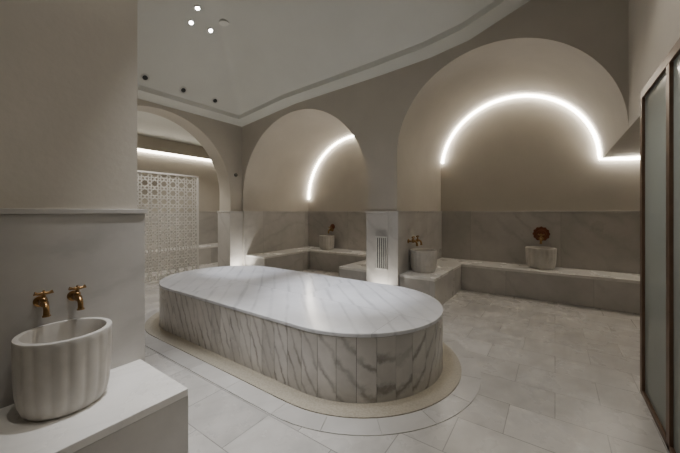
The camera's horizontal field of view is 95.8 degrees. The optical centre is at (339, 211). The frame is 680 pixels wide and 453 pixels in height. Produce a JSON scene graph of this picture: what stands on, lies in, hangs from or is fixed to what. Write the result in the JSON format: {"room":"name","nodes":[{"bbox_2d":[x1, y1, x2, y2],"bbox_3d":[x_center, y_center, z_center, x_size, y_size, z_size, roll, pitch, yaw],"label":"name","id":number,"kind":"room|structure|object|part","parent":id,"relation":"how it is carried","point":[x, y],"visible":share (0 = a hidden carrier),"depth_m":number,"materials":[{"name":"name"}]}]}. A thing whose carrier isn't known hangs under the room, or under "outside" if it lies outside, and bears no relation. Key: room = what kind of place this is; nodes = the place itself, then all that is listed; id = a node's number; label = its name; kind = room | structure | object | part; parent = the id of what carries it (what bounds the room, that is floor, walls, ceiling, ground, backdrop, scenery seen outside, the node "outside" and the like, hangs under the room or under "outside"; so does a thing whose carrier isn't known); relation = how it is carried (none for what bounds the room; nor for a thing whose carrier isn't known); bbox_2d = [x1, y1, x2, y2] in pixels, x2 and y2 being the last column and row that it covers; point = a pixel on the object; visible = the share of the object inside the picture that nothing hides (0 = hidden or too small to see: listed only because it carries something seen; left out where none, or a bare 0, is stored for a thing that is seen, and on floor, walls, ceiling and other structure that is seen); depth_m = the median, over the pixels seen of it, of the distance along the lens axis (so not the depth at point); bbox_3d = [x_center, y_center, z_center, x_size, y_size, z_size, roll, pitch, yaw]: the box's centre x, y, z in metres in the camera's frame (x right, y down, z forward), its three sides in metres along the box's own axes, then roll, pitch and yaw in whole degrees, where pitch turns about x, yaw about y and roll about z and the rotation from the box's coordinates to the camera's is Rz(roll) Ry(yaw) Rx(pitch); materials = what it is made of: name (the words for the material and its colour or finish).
{"room":"spa","nodes":[
{"label":"spa","id":0,"kind":"room"},
{"bbox_2d":[0,0,136,208],"bbox_3d":[-3.329,-0.950,1.892,3.175,4.600,2.480,0,0,35],"label":"wall partition","id":1,"kind":"structure","parent":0,"point":[68,68],"depth_m":1.71,"materials":[{"name":"paint"}]},
{"bbox_2d":[33,290,53,317],"bbox_3d":[-1.508,0.461,1.563,0.136,0.123,0.077,0,0,35],"label":"tap","id":2,"kind":"object","parent":1,"relation":"attached to","point":[40,301],"visible":1,"depth_m":1.55,"materials":[{"name":"gold metal"}]},
{"bbox_2d":[0,208,147,408],"bbox_3d":[-3.325,0.666,1.918,3.272,1.368,2.527,0,0,35],"label":"wall","id":3,"kind":"structure","parent":1,"relation":"attached to","point":[57,250],"depth_m":1.71,"materials":[{"name":"stone"}]},
{"bbox_2d":[67,285,85,310],"bbox_3d":[-1.431,0.461,1.673,0.136,0.123,0.077,0,0,35],"label":"tap","id":4,"kind":"object","parent":1,"relation":"attached to","point":[75,295],"visible":1,"depth_m":1.66,"materials":[{"name":"gold metal"}]},
{"bbox_2d":[137,111,201,145],"bbox_3d":[-4.540,-1.900,5.834,2.470,0.100,7.550,0,0,35],"label":"ceiling","id":5,"kind":"structure","parent":0,"point":[148,124],"depth_m":6.88,"materials":[{"name":"paint"}]},
{"bbox_2d":[137,134,219,210],"bbox_3d":[-5.490,-0.250,6.499,0.150,3.200,7.550,0,0,35],"label":"wall","id":6,"kind":"structure","parent":0,"point":[209,195],"depth_m":8.09,"materials":[{"name":"paint"}]},
{"bbox_2d":[137,144,209,158],"bbox_3d":[-5.416,-1.555,6.411,0.068,0.090,7.290,0,0,35],"label":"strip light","id":7,"kind":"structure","parent":6,"relation":"attached to","point":[138,145],"depth_m":7.91,"materials":[{"name":"paint"}]},
{"bbox_2d":[137,148,211,161],"bbox_3d":[-5.418,-1.479,6.406,0.045,0.058,7.280,0,0,35],"label":"light","id":8,"kind":"object","parent":6,"relation":"attached to","point":[138,149],"visible":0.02,"depth_m":7.91,"materials":[{"name":"white plastic"}]},
{"bbox_2d":[145,211,217,249],"bbox_3d":[-4.501,0.666,5.776,2.323,1.368,7.323,0,0,35],"label":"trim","id":9,"kind":"structure","parent":6,"relation":"attached to","point":[208,220],"depth_m":8.30,"materials":[{"name":"stone"}]},
{"bbox_2d":[137,98,241,210],"bbox_3d":[-3.889,-0.900,4.279,0.380,4.500,5.750,0,0,35],"label":"wall","id":10,"kind":"structure","parent":0,"point":[222,141],"depth_m":6.20,"materials":[{"name":"paint"}]},
{"bbox_2d":[219,19,229,25],"bbox_3d":[-1.681,-2.758,4.486,0.160,0.033,0.160,0,0,35],"label":"ceiling speaker","id":11,"kind":"object","parent":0,"point":[222,22],"depth_m":4.44},
{"bbox_2d":[137,0,529,126],"bbox_3d":[-1.249,-2.330,2.443,6.090,1.040,5.770,0,0,35],"label":"ceiling","id":12,"kind":"structure","parent":0,"point":[272,56],"depth_m":4.40,"materials":[{"name":"paint"}]},
{"bbox_2d":[140,74,149,81],"bbox_3d":[-2.931,-2.021,4.616,0.093,0.097,0.121,0,0,35],"label":"recessed light","id":13,"kind":"object","parent":12,"relation":"in","point":[144,77],"depth_m":4.61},
{"bbox_2d":[179,87,186,93],"bbox_3d":[-2.599,-2.021,5.091,0.093,0.097,0.122,0,0,35],"label":"recessed light","id":14,"kind":"object","parent":12,"relation":"in","point":[183,90],"depth_m":5.09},
{"bbox_2d":[194,5,200,10],"bbox_3d":[-1.932,-2.766,4.161,0.086,0.040,0.086,0,0,35],"label":"recessed light","id":15,"kind":"object","parent":12,"relation":"in","point":[196,7],"depth_m":4.16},
{"bbox_2d":[212,97,217,103],"bbox_3d":[-2.266,-2.021,5.566,0.093,0.097,0.122,0,0,35],"label":"recessed light","id":16,"kind":"object","parent":12,"relation":"in","point":[215,100],"depth_m":5.56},
{"bbox_2d":[145,262,668,452],"bbox_3d":[-0.944,1.400,3.621,10.900,0.100,8.050,0,0,35],"label":"floor","id":17,"kind":"structure","parent":0,"point":[556,377],"depth_m":2.22,"materials":[{"name":"tile"}]},
{"bbox_2d":[0,359,187,452],"bbox_3d":[-1.754,1.150,0.824,0.579,0.400,2.437,0,0,35],"label":"bench","id":18,"kind":"object","parent":17,"relation":"on","point":[141,409],"visible":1,"depth_m":1.47,"materials":[{"name":"white stone"}]},
{"bbox_2d":[11,317,111,420],"bbox_3d":[-1.374,0.770,1.538,0.376,0.360,0.376,0,0,35],"label":"basin","id":19,"kind":"object","parent":18,"relation":"on","point":[59,369],"visible":1,"depth_m":1.42,"materials":[{"name":"white stone"}]},
{"bbox_2d":[137,170,198,284],"bbox_3d":[-3.705,0.295,5.536,0.040,2.110,2.420,0,0,35],"label":"lattice screen","id":20,"kind":"object","parent":17,"relation":"on","point":[196,184],"visible":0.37,"depth_m":6.04,"materials":[{"name":"stone"}]},
{"bbox_2d":[145,243,217,272],"bbox_3d":[-4.561,1.130,5.794,2.118,0.440,7.260,0,0,35],"label":"bench","id":21,"kind":"object","parent":17,"relation":"on","point":[208,253],"visible":0.02,"depth_m":7.66,"materials":[{"name":"beige stone"}]},
{"bbox_2d":[145,312,460,418],"bbox_3d":[-0.673,1.344,3.511,3.890,0.012,1.860,0,0,35],"label":"floor border","id":22,"kind":"object","parent":17,"relation":"on","point":[450,377],"visible":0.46,"depth_m":2.33,"materials":[{"name":"beige stone"}]},
{"bbox_2d":[246,246,365,280],"bbox_3d":[-0.191,1.130,6.493,2.977,0.440,2.018,0,0,35],"label":"bench","id":23,"kind":"object","parent":17,"relation":"on","point":[350,264],"visible":0.42,"depth_m":6.80,"materials":[{"name":"beige stone"}]},
{"bbox_2d":[319,235,334,249],"bbox_3d":[-0.322,0.745,7.526,0.380,0.330,0.380,0,0,35],"label":"basin","id":24,"kind":"object","parent":23,"relation":"on","point":[326,242],"visible":0.99,"depth_m":7.37,"materials":[{"name":"beige stone"}]},
{"bbox_2d":[145,307,480,435],"bbox_3d":[-0.673,1.347,3.511,4.190,0.006,2.160,0,0,35],"label":"floor border","id":25,"kind":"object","parent":17,"relation":"on","point":[468,387],"depth_m":2.15,"materials":[{"name":"beige stone"}]},
{"bbox_2d":[356,338,356,402],"bbox_3d":[-0.673,1.115,3.511,3.550,0.470,1.520,0,0,35],"label":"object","id":26,"kind":"object","parent":17,"relation":"on","point":[356,338],"visible":0.02,"depth_m":2.17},
{"bbox_2d":[159,286,442,402],"bbox_3d":[-0.673,1.116,3.511,3.590,0.468,1.560,0,0,35],"label":"panels","id":27,"kind":"object","parent":26,"relation":"attached to","point":[389,368],"visible":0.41,"depth_m":2.31,"materials":[{"name":"stone"}]},
{"bbox_2d":[159,266,442,337],"bbox_3d":[-0.673,0.865,3.511,3.598,0.030,1.568,0,0,35],"label":"marble slab top","id":28,"kind":"object","parent":26,"relation":"on","point":[309,302],"visible":1,"depth_m":3.02,"materials":[{"name":"stone"}]},
{"bbox_2d":[400,257,639,313],"bbox_3d":[3.222,1.130,4.085,4.307,0.440,2.048,0,0,35],"label":"bench","id":29,"kind":"object","parent":17,"relation":"on","point":[616,291],"visible":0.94,"depth_m":4.58,"materials":[{"name":"beige stone"}]},
{"bbox_2d":[410,248,436,272],"bbox_3d":[1.283,0.745,4.717,0.400,0.330,0.400,0,0,35],"label":"basin","id":30,"kind":"object","parent":29,"relation":"on","point":[423,260],"visible":1,"depth_m":4.56,"materials":[{"name":"white stone"}]},
{"bbox_2d":[525,246,556,269],"bbox_3d":[3.274,0.745,5.008,0.430,0.330,0.430,0,0,35],"label":"basin","id":31,"kind":"object","parent":29,"relation":"on","point":[537,257],"visible":1,"depth_m":4.85,"materials":[{"name":"white stone"}]},
{"bbox_2d":[640,38,679,452],"bbox_3d":[0.932,0.225,0.351,0.075,2.250,4.745,0,0,35],"label":"frame","id":32,"kind":"object","parent":17,"relation":"on","point":[667,65],"visible":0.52,"depth_m":1.76,"materials":[{"name":"brown metal"}]},
{"bbox_2d":[645,54,679,452],"bbox_3d":[0.901,0.237,0.333,0.010,2.155,4.680,0,0,35],"label":"glass","id":33,"kind":"object","parent":32,"relation":"attached to","point":[655,101],"visible":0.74,"depth_m":1.94,"materials":[{"name":"glass"}]},
{"bbox_2d":[242,0,628,265],"bbox_3d":[0.996,-0.900,5.651,6.050,4.500,2.100,0,0,35],"label":"wall","id":34,"kind":"structure","parent":0,"point":[402,121],"depth_m":4.62,"materials":[{"name":"paint"}]},
{"bbox_2d":[217,211,242,266],"bbox_3d":[-2.325,0.666,6.504,0.454,1.368,0.332,0,0,35],"label":"pillar","id":35,"kind":"structure","parent":34,"relation":"attached to","point":[230,223],"depth_m":6.38,"materials":[{"name":"stone"}]},
{"bbox_2d":[328,224,334,232],"bbox_3d":[-0.240,0.412,7.642,0.147,0.232,0.196,0,0,35],"label":"rosette","id":36,"kind":"object","parent":34,"relation":"attached to","point":[332,226],"visible":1,"depth_m":7.69,"materials":[{"name":"orange metal"}]},
{"bbox_2d":[365,211,441,285],"bbox_3d":[1.225,0.666,5.454,0.554,1.368,2.124,0,0,35],"label":"pillar","id":37,"kind":"structure","parent":34,"relation":"attached to","point":[398,227],"depth_m":4.67,"materials":[{"name":"stone"}]},
{"bbox_2d":[375,236,386,269],"bbox_3d":[0.618,0.613,4.587,0.190,0.495,0.016,0,0,35],"label":"vent grille","id":38,"kind":"object","parent":37,"relation":"attached to","point":[381,242],"visible":1,"depth_m":4.59,"materials":[{"name":"white metal"}]},
{"bbox_2d":[407,236,417,245],"bbox_3d":[1.123,0.445,4.707,0.161,0.146,0.091,0,0,35],"label":"tap","id":39,"kind":"object","parent":37,"relation":"attached to","point":[413,237],"visible":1,"depth_m":4.69,"materials":[{"name":"gold metal"}]},
{"bbox_2d":[309,97,639,210],"bbox_3d":[2.399,-0.500,6.042,8.200,3.700,0.150,0,0,35],"label":"wall","id":40,"kind":"structure","parent":0,"point":[522,153],"depth_m":5.44,"materials":[{"name":"paint"}]},
{"bbox_2d":[243,211,365,265],"bbox_3d":[-0.213,0.666,6.496,3.021,1.368,2.123,0,0,35],"label":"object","id":41,"kind":"structure","parent":40,"relation":"attached to","point":[264,231],"depth_m":7.41,"materials":[{"name":"stone"}]},
{"bbox_2d":[308,135,353,198],"bbox_3d":[0.387,-1.094,7.316,3.016,1.508,0.048,0,0,35],"label":"strip light","id":42,"kind":"object","parent":40,"relation":"attached to","point":[351,136],"visible":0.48,"depth_m":7.89,"materials":[{"name":"white plastic"}]},
{"bbox_2d":[441,94,639,163],"bbox_3d":[3.782,-1.417,4.939,4.269,1.290,0.048,0,0,35],"label":"strip light","id":43,"kind":"object","parent":40,"relation":"attached to","point":[568,106],"visible":1,"depth_m":5.06,"materials":[{"name":"white plastic"}]},
{"bbox_2d":[442,211,639,273],"bbox_3d":[3.831,0.666,4.929,4.362,1.368,0.053,0,0,35],"label":"wall panel","id":44,"kind":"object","parent":40,"relation":"attached to","point":[588,240],"depth_m":5.10,"materials":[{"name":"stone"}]},
{"bbox_2d":[533,226,549,243],"bbox_3d":[3.356,0.386,5.124,0.252,0.284,0.196,0,0,35],"label":"rosette","id":45,"kind":"object","parent":40,"relation":"attached to","point":[541,233],"visible":1,"depth_m":5.17,"materials":[{"name":"orange metal"}]},
{"bbox_3d":[3.353,0.444,5.120,0.104,0.168,0.186,0,0,35],"label":"spout","id":46,"kind":"part","parent":45,"relation":"part of","materials":[{"name":"gold metal"}]},
{"bbox_2d":[603,0,679,157],"bbox_3d":[2.644,-1.620,0.987,2.000,3.260,7.850,0,0,35],"label":"wall","id":47,"kind":"structure","parent":0,"point":[654,25],"depth_m":2.60,"materials":[{"name":"paint"}]}
]}

